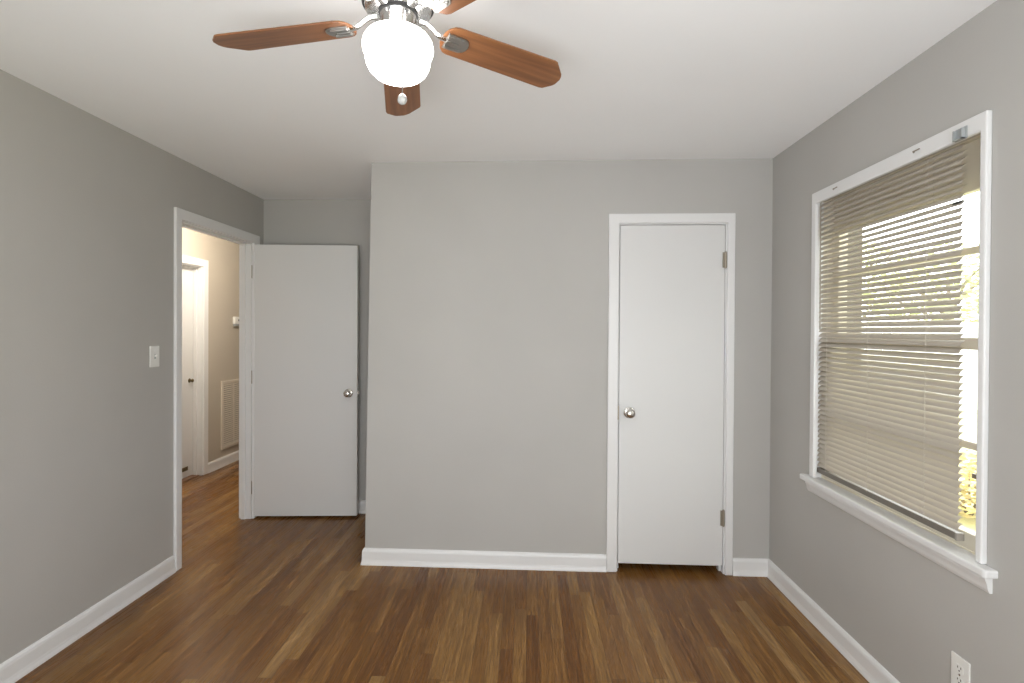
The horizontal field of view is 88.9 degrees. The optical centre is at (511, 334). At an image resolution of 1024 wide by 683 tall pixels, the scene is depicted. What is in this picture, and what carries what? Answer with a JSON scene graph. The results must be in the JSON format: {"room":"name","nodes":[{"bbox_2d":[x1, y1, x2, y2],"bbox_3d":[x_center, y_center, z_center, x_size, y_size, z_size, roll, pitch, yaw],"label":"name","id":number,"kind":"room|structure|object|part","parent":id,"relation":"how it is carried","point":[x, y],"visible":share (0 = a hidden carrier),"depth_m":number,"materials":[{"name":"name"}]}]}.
{"room":"empty bedroom","nodes":[
{"label":"empty bedroom","id":0,"kind":"room"},
{"bbox_2d":[0,69,263,663],"bbox_3d":[-2.009,0.169,3.441,0.078,2.440,7.650,0,0,2],"label":"wall","id":1,"kind":"structure","parent":0,"point":[87,204],"depth_m":2.42,"materials":[{"name":"beige paint"}]},
{"bbox_2d":[0,555,175,682],"bbox_3d":[-2.031,1.355,1.402,0.021,0.098,3.315,0,0,2],"label":"baseboard","id":2,"kind":"structure","parent":1,"relation":"attached to","point":[19,665],"depth_m":2.41,"materials":[{"name":"white wood"}]},
{"bbox_2d":[149,346,158,366],"bbox_3d":[-1.977,0.121,2.897,0.020,0.117,0.073,0,0,2],"label":"light switch","id":3,"kind":"object","parent":1,"relation":"attached to","point":[153,350],"visible":1,"depth_m":2.89,"materials":[{"name":"white plastic"}]},
{"bbox_2d":[173,207,259,570],"bbox_3d":[-2.007,0.319,3.524,0.115,2.138,0.963,0,0,2],"label":"door frame","id":4,"kind":"structure","parent":1,"relation":"attached to","point":[246,241],"depth_m":3.90,"materials":[{"name":"white wood"}]},
{"bbox_3d":[-2.056,0.320,3.515,0.018,2.136,0.943,0,0,2],"label":"hallway casing","id":5,"kind":"part","parent":4,"relation":"part of","materials":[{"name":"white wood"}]},
{"bbox_2d":[251,244,358,515],"bbox_3d":[-1.565,0.348,3.956,0.800,2.047,0.164,0,0,-2],"label":"door","id":6,"kind":"structure","parent":4,"relation":"attached to","point":[307,296],"depth_m":3.94,"materials":[{"name":"white wood"}]},
{"bbox_3d":[-1.234,0.441,3.912,0.055,0.055,0.054,0,0,-2],"label":"knob","id":7,"kind":"part","parent":6,"relation":"part of","materials":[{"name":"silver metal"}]},
{"bbox_2d":[182,227,238,462],"bbox_3d":[-3.098,0.156,4.301,0.120,2.440,6.000,0,0,2],"label":"wall","id":8,"kind":"structure","parent":0,"point":[222,255],"depth_m":5.34,"materials":[{"name":"beige paint"}]},
{"bbox_2d":[182,267,193,478],"bbox_3d":[-3.105,0.358,4.695,0.075,2.006,0.751,0,0,2],"label":"door","id":9,"kind":"structure","parent":8,"relation":"in","point":[187,273],"depth_m":4.98,"materials":[{"name":"white wood"}]},
{"bbox_2d":[182,475,198,482],"bbox_3d":[-3.092,1.369,4.702,0.080,0.008,0.753,0,0,2],"label":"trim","id":10,"kind":"structure","parent":8,"relation":"attached to","point":[185,479],"depth_m":4.97,"materials":[{"name":"brown wood"}]},
{"bbox_2d":[182,255,208,475],"bbox_3d":[-3.077,0.323,4.694,0.139,2.100,0.915,0,0,2],"label":"door frame","id":11,"kind":"structure","parent":8,"relation":"attached to","point":[200,267],"depth_m":5.07,"materials":[{"name":"white wood"}]},
{"bbox_2d":[208,450,238,472],"bbox_3d":[-2.973,1.312,6.230,0.021,0.098,2.153,0,0,2],"label":"baseboard","id":12,"kind":"structure","parent":8,"relation":"attached to","point":[223,461],"depth_m":5.41,"materials":[{"name":"white wood"}]},
{"bbox_2d":[221,379,238,449],"bbox_3d":[-2.990,0.836,5.723,0.014,0.710,0.670,0,0,2],"label":"air vent","id":13,"kind":"object","parent":8,"relation":"in","point":[229,388],"visible":0.47,"depth_m":5.54,"materials":[{"name":"white metal"}]},
{"bbox_2d":[233,317,238,325],"bbox_3d":[-2.975,-0.143,5.655,0.036,0.102,0.124,0,0,2],"label":"thermostat","id":14,"kind":"object","parent":8,"relation":"attached to","point":[235,319],"visible":0.6,"depth_m":5.61,"materials":[{"name":"white plastic"}]},
{"bbox_2d":[264,199,370,499],"bbox_3d":[-0.201,0.174,4.088,3.495,2.440,0.100,0,0,2],"label":"wall","id":15,"kind":"structure","parent":0,"point":[286,222],"depth_m":4.07,"materials":[{"name":"beige paint"}]},
{"bbox_2d":[15,460,868,682],"bbox_3d":[-0.746,1.426,3.461,4.799,0.060,7.750,0,0,2],"label":"floor","id":16,"kind":"structure","parent":0,"point":[260,599],"depth_m":2.54,"materials":[{"name":"brown wood"}]},
{"bbox_2d":[0,0,996,199],"bbox_3d":[-1.294,-1.087,3.459,5.924,0.080,7.750,0,0,2],"label":"ceiling","id":17,"kind":"structure","parent":0,"point":[640,79],"depth_m":2.09,"materials":[{"name":"white paint"}]},
{"bbox_2d":[212,0,560,115],"bbox_3d":[-0.352,-0.810,1.459,1.007,0.433,1.036,0,0,2],"label":"ceiling fan","id":18,"kind":"object","parent":17,"relation":"hanging from","point":[398,52],"visible":1,"depth_m":1.46,"materials":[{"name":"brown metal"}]},
{"bbox_3d":[-0.647,-0.852,1.490,0.416,0.006,0.128,-2,11,8],"label":"blade","id":19,"kind":"part","parent":18,"relation":"part of","materials":[{"name":"brown wood"}]},
{"bbox_3d":[-0.488,-0.850,1.470,0.071,0.010,0.060,-2,11,8],"label":"bracket plate","id":20,"kind":"part","parent":18,"relation":"part of","materials":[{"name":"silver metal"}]},
{"bbox_3d":[-0.419,-0.870,1.458,0.090,0.040,0.026,0,0,8],"label":"bracket arm","id":21,"kind":"part","parent":18,"relation":"part of","materials":[{"name":"silver metal"}]},
{"bbox_3d":[-0.360,-0.869,1.350,0.026,0.040,0.090,1,0,26],"label":"bracket arm","id":22,"kind":"part","parent":18,"relation":"part of","materials":[{"name":"silver metal"}]},
{"bbox_3d":[-0.315,-0.769,1.445,0.194,0.135,0.194,0,0,2],"label":"glass globe","id":23,"kind":"part","parent":18,"relation":"part of","materials":[{"name":"white glass"}]},
{"bbox_3d":[-0.290,-0.732,1.370,0.003,0.233,0.059,0,0,-18],"label":"pull chain","id":24,"kind":"part","parent":18,"relation":"part of","materials":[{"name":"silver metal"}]},
{"bbox_3d":[-0.282,-0.607,1.344,0.024,0.029,0.024,0,0,-21],"label":"pull knob","id":25,"kind":"part","parent":18,"relation":"part of","materials":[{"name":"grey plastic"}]},
{"bbox_3d":[-0.374,-0.845,1.774,0.128,0.006,0.416,-11,-1,-11],"label":"blade","id":26,"kind":"part","parent":18,"relation":"part of","materials":[{"name":"brown wood"}]},
{"bbox_3d":[-0.239,-0.868,1.371,0.090,0.040,0.026,1,1,44],"label":"bracket arm","id":27,"kind":"part","parent":18,"relation":"part of","materials":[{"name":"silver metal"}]},
{"bbox_3d":[-0.223,-0.869,1.496,0.090,0.040,0.026,0,1,-30],"label":"bracket arm","id":28,"kind":"part","parent":18,"relation":"part of","materials":[{"name":"silver metal"}]},
{"bbox_3d":[-0.189,-0.847,1.322,0.071,0.010,0.060,4,-8,44],"label":"bracket plate","id":29,"kind":"part","parent":18,"relation":"part of","materials":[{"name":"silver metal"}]},
{"bbox_3d":[-0.072,-0.846,1.212,0.416,0.006,0.128,4,-8,44],"label":"blade","id":30,"kind":"part","parent":18,"relation":"part of","materials":[{"name":"brown wood"}]},
{"bbox_3d":[-0.162,-0.849,1.530,0.071,0.010,0.060,3,-12,-30],"label":"bracket plate","id":31,"kind":"part","parent":18,"relation":"part of","materials":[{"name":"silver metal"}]},
{"bbox_3d":[-0.023,-0.849,1.611,0.416,0.006,0.128,3,-12,-30],"label":"blade","id":32,"kind":"part","parent":18,"relation":"part of","materials":[{"name":"brown wood"}]},
{"bbox_2d":[365,158,772,558],"bbox_3d":[0.315,0.184,3.163,2.408,2.440,0.100,0,0,3],"label":"wall","id":33,"kind":"structure","parent":0,"point":[487,403],"depth_m":3.13,"materials":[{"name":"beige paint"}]},
{"bbox_2d":[358,500,606,571],"bbox_3d":[-0.698,1.346,3.595,2.547,0.098,0.934,0,0,2],"label":"baseboard","id":34,"kind":"structure","parent":33,"relation":"attached to","point":[578,562],"depth_m":3.13,"materials":[{"name":"white wood"}]},
{"bbox_2d":[606,213,735,574],"bbox_3d":[0.935,0.348,3.124,0.732,2.120,0.118,0,0,3],"label":"door frame","id":35,"kind":"structure","parent":33,"relation":"attached to","point":[727,219],"depth_m":3.07,"materials":[{"name":"white wood"}]},
{"bbox_2d":[617,225,726,565],"bbox_3d":[0.946,0.358,3.075,0.622,2.009,0.101,0,0,2],"label":"door","id":36,"kind":"structure","parent":33,"relation":"in","point":[672,277],"depth_m":3.08,"materials":[{"name":"white wood"}]},
{"bbox_3d":[0.693,0.462,3.060,0.055,0.055,0.054,0,0,2],"label":"knob","id":37,"kind":"part","parent":36,"relation":"part of","materials":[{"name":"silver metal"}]},
{"bbox_2d":[846,228,862,375],"bbox_3d":[1.919,0.537,3.355,0.519,2.850,0.180,0,0,2],"label":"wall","id":38,"kind":"structure","parent":0,"point":[862,228],"depth_m":3.25,"materials":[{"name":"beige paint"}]},
{"bbox_2d":[769,0,1023,682],"bbox_3d":[1.542,0.202,1.793,0.135,2.440,4.578,0,0,2],"label":"wall","id":39,"kind":"structure","parent":0,"point":[908,611],"depth_m":1.93,"materials":[{"name":"beige paint"}]},
{"bbox_2d":[732,558,899,682],"bbox_3d":[1.347,1.375,1.354,0.214,0.098,3.431,0,0,2],"label":"baseboard","id":40,"kind":"structure","parent":39,"relation":"attached to","point":[866,664],"depth_m":2.51,"materials":[{"name":"white wood"}]},
{"bbox_2d":[800,110,997,593],"bbox_3d":[1.550,0.047,2.103,0.212,1.481,1.082,0,0,2],"label":"window","id":41,"kind":"structure","parent":39,"relation":"in","point":[967,559],"depth_m":1.86,"materials":[{"name":"white wood"}]},
{"bbox_2d":[817,133,980,540],"bbox_3d":[1.496,0.006,2.109,0.037,1.350,0.916,0,0,2],"label":"window blind","id":42,"kind":"object","parent":41,"relation":"attached to","point":[901,445],"visible":1,"depth_m":2.02,"materials":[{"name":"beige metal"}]},
{"bbox_3d":[1.513,0.004,2.491,0.025,1.305,0.002,0,0,2],"label":"ladder cord","id":43,"kind":"part","parent":42,"relation":"part of","materials":[{"name":"beige fabric"}]},
{"bbox_3d":[1.504,0.007,2.189,0.025,1.305,0.002,0,0,2],"label":"ladder cord","id":44,"kind":"part","parent":42,"relation":"part of","materials":[{"name":"beige fabric"}]},
{"bbox_3d":[1.499,0.667,2.151,0.022,0.024,0.840,0,0,2],"label":"rail","id":45,"kind":"part","parent":42,"relation":"part of","materials":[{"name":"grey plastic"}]},
{"bbox_3d":[1.494,0.009,1.872,0.025,1.305,0.002,0,0,2],"label":"ladder cord","id":46,"kind":"part","parent":42,"relation":"part of","materials":[{"name":"beige fabric"}]},
{"bbox_3d":[1.476,0.720,2.110,0.072,0.026,1.082,0,0,2],"label":"sill","id":47,"kind":"part","parent":41,"relation":"part of","materials":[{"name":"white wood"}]},
{"bbox_3d":[1.582,0.732,2.103,0.139,0.045,1.043,0,0,2],"label":"sill","id":48,"kind":"part","parent":41,"relation":"part of","materials":[{"name":"beige paint"}]},
{"bbox_3d":[1.538,0.357,2.102,0.034,0.700,0.937,0,0,2],"label":"sash","id":49,"kind":"part","parent":41,"relation":"part of","materials":[{"name":"beige paint"}]},
{"bbox_3d":[1.573,0.026,2.098,0.114,1.398,0.963,0,0,2],"label":"frame","id":50,"kind":"part","parent":41,"relation":"part of","materials":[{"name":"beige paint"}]},
{"bbox_3d":[1.579,-0.304,2.096,0.032,0.704,0.937,0,0,2],"label":"sash","id":51,"kind":"part","parent":41,"relation":"part of","materials":[{"name":"beige paint"}]},
{"bbox_2d":[952,125,967,142],"bbox_3d":[1.450,-0.650,1.692,0.016,0.040,0.046,0,0,2],"label":"curtain bracket","id":52,"kind":"object","parent":41,"relation":"attached to","point":[960,134],"visible":1,"depth_m":1.68,"materials":[{"name":"grey plastic"}]},
{"bbox_2d":[951,651,970,682],"bbox_3d":[1.463,1.110,1.703,0.008,0.117,0.073,0,0,2],"label":"wall outlet","id":53,"kind":"object","parent":39,"relation":"attached to","point":[960,668],"visible":1,"depth_m":1.70,"materials":[{"name":"white plastic"}]},
{"bbox_2d":[955,663,963,674],"bbox_3d":[1.460,1.090,1.703,0.003,0.025,0.034,0,0,2],"label":"receptacle","id":54,"kind":"object","parent":53,"relation":"attached to","point":[959,667],"depth_m":1.70,"materials":[{"name":"white plastic"}]},
{"bbox_2d":[955,675,963,682],"bbox_3d":[1.460,1.129,1.703,0.003,0.025,0.034,0,0,2],"label":"receptacle","id":55,"kind":"object","parent":53,"relation":"attached to","point":[958,678],"depth_m":1.70,"materials":[{"name":"white plastic"}]},
{"label":"outside","id":56,"kind":"structure","parent":0,"visible":0},
{"bbox_2d":[864,350,976,531],"bbox_3d":[24.018,1.964,23.272,43.426,0.050,72.000,0,0,2],"label":"lawn","id":57,"kind":"structure","parent":56,"point":[969,421],"depth_m":10.31,"materials":[{"name":"green plant"}]},
{"bbox_2d":[862,238,919,321],"bbox_3d":[13.684,-1.085,21.573,5.368,5.962,5.140,0,0,2],"label":"tree","id":58,"kind":"object","parent":57,"relation":"on","point":[868,238],"visible":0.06,"depth_m":20.35,"materials":[{"name":"grey plant"}]},
{"bbox_2d":[861,321,977,409],"bbox_3d":[10.966,0.786,13.717,12.100,2.300,0.123,1,1,37],"label":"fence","id":59,"kind":"object","parent":57,"relation":"on","point":[971,329],"visible":0.03,"depth_m":13.22,"materials":[{"name":"white paint"}]},
{"bbox_2d":[862,241,978,326],"bbox_3d":[13.092,-0.405,15.583,4.639,4.687,4.691,0,0,2],"label":"tree","id":60,"kind":"object","parent":57,"relation":"on","point":[967,279],"visible":0.23,"depth_m":15.12,"materials":[{"name":"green plant"}]},
{"bbox_2d":[958,450,976,518],"bbox_3d":[4.911,1.605,5.585,1.162,0.728,1.176,0,0,2],"label":"shrub","id":61,"kind":"object","parent":57,"relation":"on","point":[966,500],"visible":0.24,"depth_m":5.47,"materials":[{"name":"yellow plant"}]}
]}

